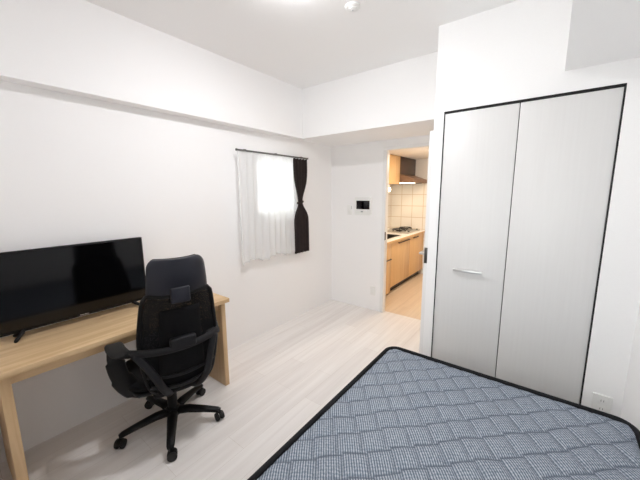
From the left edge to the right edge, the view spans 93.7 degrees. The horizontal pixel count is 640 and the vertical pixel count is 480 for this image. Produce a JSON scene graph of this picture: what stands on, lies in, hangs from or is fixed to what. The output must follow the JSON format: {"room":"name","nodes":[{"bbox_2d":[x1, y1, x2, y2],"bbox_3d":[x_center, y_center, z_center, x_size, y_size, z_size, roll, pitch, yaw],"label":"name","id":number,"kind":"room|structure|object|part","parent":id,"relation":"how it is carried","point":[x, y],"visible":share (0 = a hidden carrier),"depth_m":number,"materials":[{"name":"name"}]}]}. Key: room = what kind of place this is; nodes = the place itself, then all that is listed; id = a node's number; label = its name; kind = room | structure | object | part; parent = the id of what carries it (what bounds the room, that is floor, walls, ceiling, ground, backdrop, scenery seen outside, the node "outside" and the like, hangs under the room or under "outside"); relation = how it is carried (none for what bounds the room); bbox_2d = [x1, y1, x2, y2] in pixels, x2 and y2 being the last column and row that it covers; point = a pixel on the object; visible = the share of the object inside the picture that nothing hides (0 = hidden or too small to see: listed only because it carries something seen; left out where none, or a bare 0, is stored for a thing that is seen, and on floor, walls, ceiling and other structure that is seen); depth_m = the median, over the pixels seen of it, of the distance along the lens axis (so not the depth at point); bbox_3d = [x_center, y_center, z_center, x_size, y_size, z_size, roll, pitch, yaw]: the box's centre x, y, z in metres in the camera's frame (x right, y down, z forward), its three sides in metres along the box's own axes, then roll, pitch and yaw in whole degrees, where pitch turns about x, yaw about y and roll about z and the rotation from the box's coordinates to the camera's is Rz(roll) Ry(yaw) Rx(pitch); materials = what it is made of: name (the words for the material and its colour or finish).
{"room":"studio apartment","nodes":[
{"label":"studio apartment","id":0,"kind":"room"},
{"bbox_2d":[0,0,302,138],"bbox_3d":[-1.064,-1.223,2.277,0.100,0.521,2.742,6,11,37],"label":"beam","id":1,"kind":"structure","parent":0,"point":[83,48],"depth_m":1.97,"materials":[{"name":"paint"}]},
{"bbox_2d":[0,80,331,462],"bbox_3d":[-1.009,-0.221,2.716,0.160,2.638,3.640,6,11,37],"label":"wall","id":2,"kind":"structure","parent":0,"point":[74,169],"depth_m":2.13,"materials":[{"name":"paint"}]},
{"bbox_2d":[235,148,307,159],"bbox_3d":[-0.478,-0.884,3.113,0.091,0.024,1.013,6,11,37],"label":"rail","id":3,"kind":"object","parent":2,"relation":"attached to","point":[236,149],"visible":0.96,"depth_m":3.01,"materials":[{"name":"grey metal"}]},
{"bbox_2d":[237,151,294,265],"bbox_3d":[-0.527,-0.326,3.075,0.039,1.070,0.747,6,11,37],"label":"lace curtain","id":4,"kind":"object","parent":3,"relation":"hanging from","point":[265,181],"visible":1,"depth_m":3.04,"materials":[{"name":"white fabric"}]},
{"bbox_2d":[293,158,308,253],"bbox_3d":[-0.220,-0.383,3.470,0.072,1.078,0.251,6,11,37],"label":"curtain","id":5,"kind":"object","parent":3,"relation":"hanging from","point":[301,220],"visible":1,"depth_m":3.45,"materials":[{"name":"black fabric"}]},
{"bbox_2d":[0,273,422,479],"bbox_3d":[0.837,1.091,2.972,3.307,0.060,5.940,6,11,37],"label":"floor","id":6,"kind":"structure","parent":0,"point":[280,378],"depth_m":2.15,"materials":[{"name":"beige wood"}]},
{"bbox_2d":[0,293,229,479],"bbox_3d":[-1.256,0.860,2.004,0.490,0.730,1.233,6,11,37],"label":"desk","id":7,"kind":"object","parent":6,"relation":"on","point":[46,348],"visible":0.62,"depth_m":1.63,"materials":[{"name":"brown wood"}]},
{"bbox_3d":[-1.623,0.948,1.561,0.434,0.699,0.040,6,11,37],"label":"leg","id":8,"kind":"part","parent":7,"relation":"part of","materials":[{"name":"brown wood"}]},
{"bbox_2d":[0,237,145,342],"bbox_3d":[-1.484,0.268,1.857,0.117,0.487,0.750,6,11,37],"label":"television","id":9,"kind":"object","parent":7,"relation":"on","point":[39,287],"visible":0.88,"depth_m":1.80,"materials":[{"name":"black plastic"}]},
{"bbox_3d":[-0.914,0.797,2.479,0.434,0.699,0.036,6,11,37],"label":"leg","id":10,"kind":"part","parent":7,"relation":"part of","materials":[{"name":"brown wood"}]},
{"bbox_2d":[104,254,224,461],"bbox_3d":[-0.992,0.648,1.897,0.628,1.172,0.632,-7,11,-37],"label":"office chair","id":11,"kind":"object","parent":6,"relation":"on","point":[182,355],"visible":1,"depth_m":1.70,"materials":[{"name":"black plastic"}]},
{"bbox_3d":[-1.053,0.778,1.743,0.175,0.404,0.249,3,10,21],"label":"armrest","id":12,"kind":"part","parent":11,"relation":"part of","materials":[{"name":"black plastic"}]},
{"bbox_3d":[-1.107,1.152,1.892,0.278,0.064,0.066,-7,11,-37],"label":"leg","id":13,"kind":"part","parent":11,"relation":"part of","materials":[{"name":"black plastic"}]},
{"bbox_3d":[-1.009,0.827,1.992,0.490,0.081,0.470,-7,11,-37],"label":"seat","id":14,"kind":"part","parent":11,"relation":"part of","materials":[{"name":"fabric"}]},
{"bbox_3d":[-1.118,1.122,2.079,0.278,0.064,0.066,5,11,31],"label":"leg","id":15,"kind":"part","parent":11,"relation":"part of","materials":[{"name":"black plastic"}]},
{"bbox_3d":[-0.910,1.159,1.840,0.066,0.064,0.278,-4,10,-22],"label":"leg","id":16,"kind":"part","parent":11,"relation":"part of","materials":[{"name":"black plastic"}]},
{"bbox_3d":[-0.809,0.589,1.748,0.443,0.640,0.144,-7,11,-37],"label":"backrest frame","id":17,"kind":"part","parent":11,"relation":"part of","materials":[{"name":"black plastic"}]},
{"bbox_3d":[-0.809,0.588,1.748,0.420,0.616,0.123,-7,11,-37],"label":"backrest","id":18,"kind":"part","parent":11,"relation":"part of","materials":[{"name":"black fabric"}]},
{"bbox_3d":[-0.936,1.109,2.154,0.066,0.064,0.278,2,9,13],"label":"leg","id":19,"kind":"part","parent":11,"relation":"part of","materials":[{"name":"black plastic"}]},
{"bbox_3d":[-0.808,1.131,2.010,0.278,0.064,0.066,-1,9,-6],"label":"leg","id":20,"kind":"part","parent":11,"relation":"part of","materials":[{"name":"black plastic"}]},
{"bbox_2d":[386,244,391,294],"bbox_3d":[0.670,0.427,4.451,0.669,0.789,0.428,6,11,37],"label":"base cabinet","id":21,"kind":"object","parent":6,"relation":"on","point":[388,263],"visible":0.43,"depth_m":4.37,"materials":[{"name":"brown wood"}]},
{"bbox_2d":[390,238,409,290],"bbox_3d":[1.021,0.359,4.907,0.669,0.775,0.728,6,11,37],"label":"base cabinet","id":22,"kind":"object","parent":6,"relation":"on","point":[400,249],"visible":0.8,"depth_m":4.70,"materials":[{"name":"brown wood"}]},
{"bbox_2d":[405,233,423,281],"bbox_3d":[1.446,0.262,5.458,0.669,0.789,0.673,6,11,37],"label":"base cabinet","id":23,"kind":"object","parent":6,"relation":"on","point":[416,242],"visible":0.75,"depth_m":5.24,"materials":[{"name":"brown wood"}]},
{"bbox_2d":[387,228,424,244],"bbox_3d":[1.091,-0.066,4.938,0.675,0.032,1.842,6,11,37],"label":"countertop","id":24,"kind":"structure","parent":23,"relation":"on","point":[403,236],"depth_m":4.87,"materials":[{"name":"stone"}]},
{"bbox_2d":[387,234,400,238],"bbox_3d":[1.040,0.021,4.806,0.352,0.168,0.532,6,11,37],"label":"sink","id":25,"kind":"object","parent":24,"relation":"in","point":[389,236],"visible":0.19,"depth_m":4.98,"materials":[{"name":"grey metal"}]},
{"bbox_2d":[387,226,419,233],"bbox_3d":[1.461,-0.192,5.401,0.480,0.065,0.580,6,11,37],"label":"gas stove","id":26,"kind":"object","parent":24,"relation":"on","point":[403,230],"visible":0.98,"depth_m":5.29,"materials":[{"name":"silver metal"}]},
{"bbox_2d":[247,346,639,479],"bbox_3d":[0.413,1.153,1.065,1.274,0.423,2.003,6,11,37],"label":"bed","id":27,"kind":"object","parent":6,"relation":"on","point":[407,414],"visible":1,"depth_m":1.38,"materials":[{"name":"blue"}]},
{"bbox_2d":[85,0,517,88],"bbox_3d":[0.122,-1.425,1.646,3.307,0.060,3.640,6,11,37],"label":"ceiling","id":28,"kind":"structure","parent":0,"point":[302,44],"depth_m":2.06,"materials":[{"name":"paint"}]},
{"bbox_2d":[345,1,359,11],"bbox_3d":[0.199,-1.412,1.828,0.092,0.024,0.092,6,11,37],"label":"smoke detector","id":29,"kind":"object","parent":28,"relation":"attached to","point":[353,6],"visible":1,"depth_m":1.81,"materials":[{"name":"white plastic"}]},
{"bbox_2d":[296,51,437,146],"bbox_3d":[0.597,-1.375,3.161,1.656,0.521,0.698,6,11,37],"label":"beam","id":30,"kind":"structure","parent":0,"point":[396,100],"depth_m":2.85,"materials":[{"name":"paint"}]},
{"bbox_2d":[331,135,429,310],"bbox_3d":[1.308,-0.315,3.270,3.167,2.617,0.060,6,11,37],"label":"wall","id":31,"kind":"structure","parent":0,"point":[356,169],"depth_m":3.89,"materials":[{"name":"paint"}]},
{"bbox_2d":[347,205,351,214],"bbox_3d":[0.388,-0.393,3.920,0.075,0.125,0.012,6,11,37],"label":"light switch","id":32,"kind":"object","parent":31,"relation":"attached to","point":[349,207],"visible":1,"depth_m":3.92,"materials":[{"name":"white plastic"}]},
{"bbox_2d":[355,197,371,214],"bbox_3d":[0.543,-0.429,3.787,0.235,0.225,0.024,6,11,37],"label":"intercom","id":33,"kind":"object","parent":31,"relation":"attached to","point":[363,205],"visible":1,"depth_m":3.77,"materials":[{"name":"white plastic"}]},
{"bbox_2d":[370,286,375,295],"bbox_3d":[0.680,0.654,3.869,0.072,0.118,0.010,6,11,37],"label":"wall outlet","id":34,"kind":"object","parent":31,"relation":"attached to","point":[372,288],"visible":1,"depth_m":3.86,"materials":[{"name":"white plastic"}]},
{"bbox_2d":[379,142,428,312],"bbox_3d":[1.127,-0.051,3.449,0.883,2.042,0.078,6,11,37],"label":"trim","id":35,"kind":"structure","parent":31,"relation":"attached to","point":[386,153],"depth_m":3.63,"materials":[{"name":"white paint"}]},
{"bbox_2d":[419,131,433,353],"bbox_3d":[1.128,0.055,2.889,0.113,1.992,0.820,6,11,37],"label":"door","id":36,"kind":"structure","parent":31,"relation":"in","point":[424,252],"depth_m":2.54,"materials":[{"name":"white paint"}]},
{"bbox_3d":[0.900,0.132,2.556,0.026,0.135,0.004,6,11,37],"label":"latch plate","id":37,"kind":"part","parent":36,"relation":"part of","materials":[{"name":"grey metal"}]},
{"bbox_2d":[387,184,391,228],"bbox_3d":[0.721,-0.476,5.034,0.100,2.390,2.040,6,11,37],"label":"wall","id":38,"kind":"structure","parent":0,"point":[390,185],"depth_m":5.75,"materials":[{"name":"paint"}]},
{"bbox_2d":[389,154,400,183],"bbox_3d":[0.844,-1.093,4.649,0.443,0.446,0.945,6,11,37],"label":"upper cabinet","id":39,"kind":"object","parent":38,"relation":"attached to","point":[394,161],"visible":0.29,"depth_m":4.71,"materials":[{"name":"brown wood"}]},
{"bbox_2d":[400,156,426,183],"bbox_3d":[1.427,-1.198,5.223,0.663,0.424,0.680,6,11,37],"label":"range hood","id":40,"kind":"object","parent":38,"relation":"attached to","point":[407,165],"visible":0.48,"depth_m":5.04,"materials":[{"name":"brown metal"}]},
{"bbox_2d":[391,183,426,273],"bbox_3d":[2.151,-0.526,5.285,2.065,2.390,0.100,6,11,37],"label":"wall","id":41,"kind":"structure","parent":0,"point":[408,201],"depth_m":5.58,"materials":[{"name":"tile"}]},
{"bbox_2d":[415,159,427,179],"bbox_3d":[2.113,-1.211,5.133,1.865,0.390,0.008,6,11,37],"label":"wall","id":42,"kind":"structure","parent":41,"relation":"attached to","point":[421,171],"depth_m":5.34,"materials":[{"name":"white paint"}]},
{"bbox_2d":[390,147,428,159],"bbox_3d":[1.496,-1.302,4.300,1.865,0.060,2.040,6,11,37],"label":"ceiling","id":43,"kind":"structure","parent":0,"point":[415,153],"depth_m":4.52,"materials":[{"name":"paint"}]},
{"bbox_2d":[495,105,520,376],"bbox_3d":[1.379,0.042,2.032,1.107,2.300,0.020,6,11,37],"label":"trim","id":44,"kind":"structure","parent":0,"point":[520,105],"depth_m":2.07,"materials":[{"name":"black"}]},
{"bbox_2d":[422,0,639,416],"bbox_3d":[1.607,-0.179,2.338,1.151,2.638,1.075,6,11,37],"label":"wall","id":45,"kind":"structure","parent":0,"point":[517,50],"depth_m":1.75,"materials":[{"name":"paint"}]},
{"bbox_2d":[431,114,444,356],"bbox_3d":[0.903,0.126,2.295,0.006,2.058,0.064,6,11,37],"label":"trim","id":46,"kind":"structure","parent":45,"relation":"attached to","point":[444,114],"depth_m":2.24,"materials":[{"name":"black"}]},
{"bbox_2d":[432,103,519,376],"bbox_3d":[1.061,0.145,2.136,0.440,2.044,0.052,6,11,37],"label":"door","id":47,"kind":"structure","parent":45,"relation":"in","point":[479,150],"depth_m":2.10,"materials":[{"name":"laminate"}]},
{"bbox_3d":[1.052,0.224,2.142,0.188,0.020,0.031,6,11,37],"label":"handle","id":48,"kind":"part","parent":47,"relation":"part of","materials":[{"name":"silver metal"}]},
{"bbox_2d":[444,83,626,113],"bbox_3d":[1.257,-0.857,1.861,0.912,0.014,0.064,6,11,37],"label":"trim","id":49,"kind":"structure","parent":45,"relation":"attached to","point":[623,84],"depth_m":1.78,"materials":[{"name":"black"}]},
{"bbox_2d":[495,87,623,403],"bbox_3d":[1.430,0.184,1.877,0.454,2.044,0.022,6,11,37],"label":"door","id":50,"kind":"structure","parent":45,"relation":"in","point":[566,145],"depth_m":1.83,"materials":[{"name":"laminate"}]},
{"bbox_2d":[591,392,612,413],"bbox_3d":[1.676,0.978,1.784,0.088,0.120,0.011,6,11,37],"label":"wall outlet","id":51,"kind":"object","parent":45,"relation":"attached to","point":[600,402],"visible":0.74,"depth_m":1.78,"materials":[{"name":"white plastic"}]},
{"bbox_2d":[596,404,605,411],"bbox_3d":[1.674,1.005,1.785,0.042,0.040,0.003,6,11,37],"label":"socket","id":52,"kind":"object","parent":51,"relation":"attached to","point":[601,407],"depth_m":1.78,"materials":[{"name":"white plastic"}]},
{"bbox_2d":[597,396,607,404],"bbox_3d":[1.673,0.953,1.777,0.042,0.040,0.003,6,11,37],"label":"socket","id":53,"kind":"object","parent":51,"relation":"attached to","point":[601,400],"depth_m":1.78,"materials":[{"name":"white plastic"}]},
{"bbox_2d":[579,86,626,404],"bbox_3d":[1.623,0.207,1.752,0.007,2.058,0.066,6,11,37],"label":"trim","id":54,"kind":"structure","parent":45,"relation":"attached to","point":[625,87],"depth_m":1.69,"materials":[{"name":"black"}]},
{"bbox_2d":[565,0,639,70],"bbox_3d":[0.842,-1.005,0.602,0.437,0.451,2.365,6,11,37],"label":"beam","id":55,"kind":"structure","parent":0,"point":[601,31],"depth_m":1.28,"materials":[{"name":"paint"}]},
{"bbox_2d":[620,303,639,430],"bbox_3d":[1.348,0.044,0.942,0.150,2.638,3.640,6,11,37],"label":"wall","id":56,"kind":"structure","parent":0,"point":[630,412],"depth_m":1.60,"materials":[{"name":"paint"}]}
]}

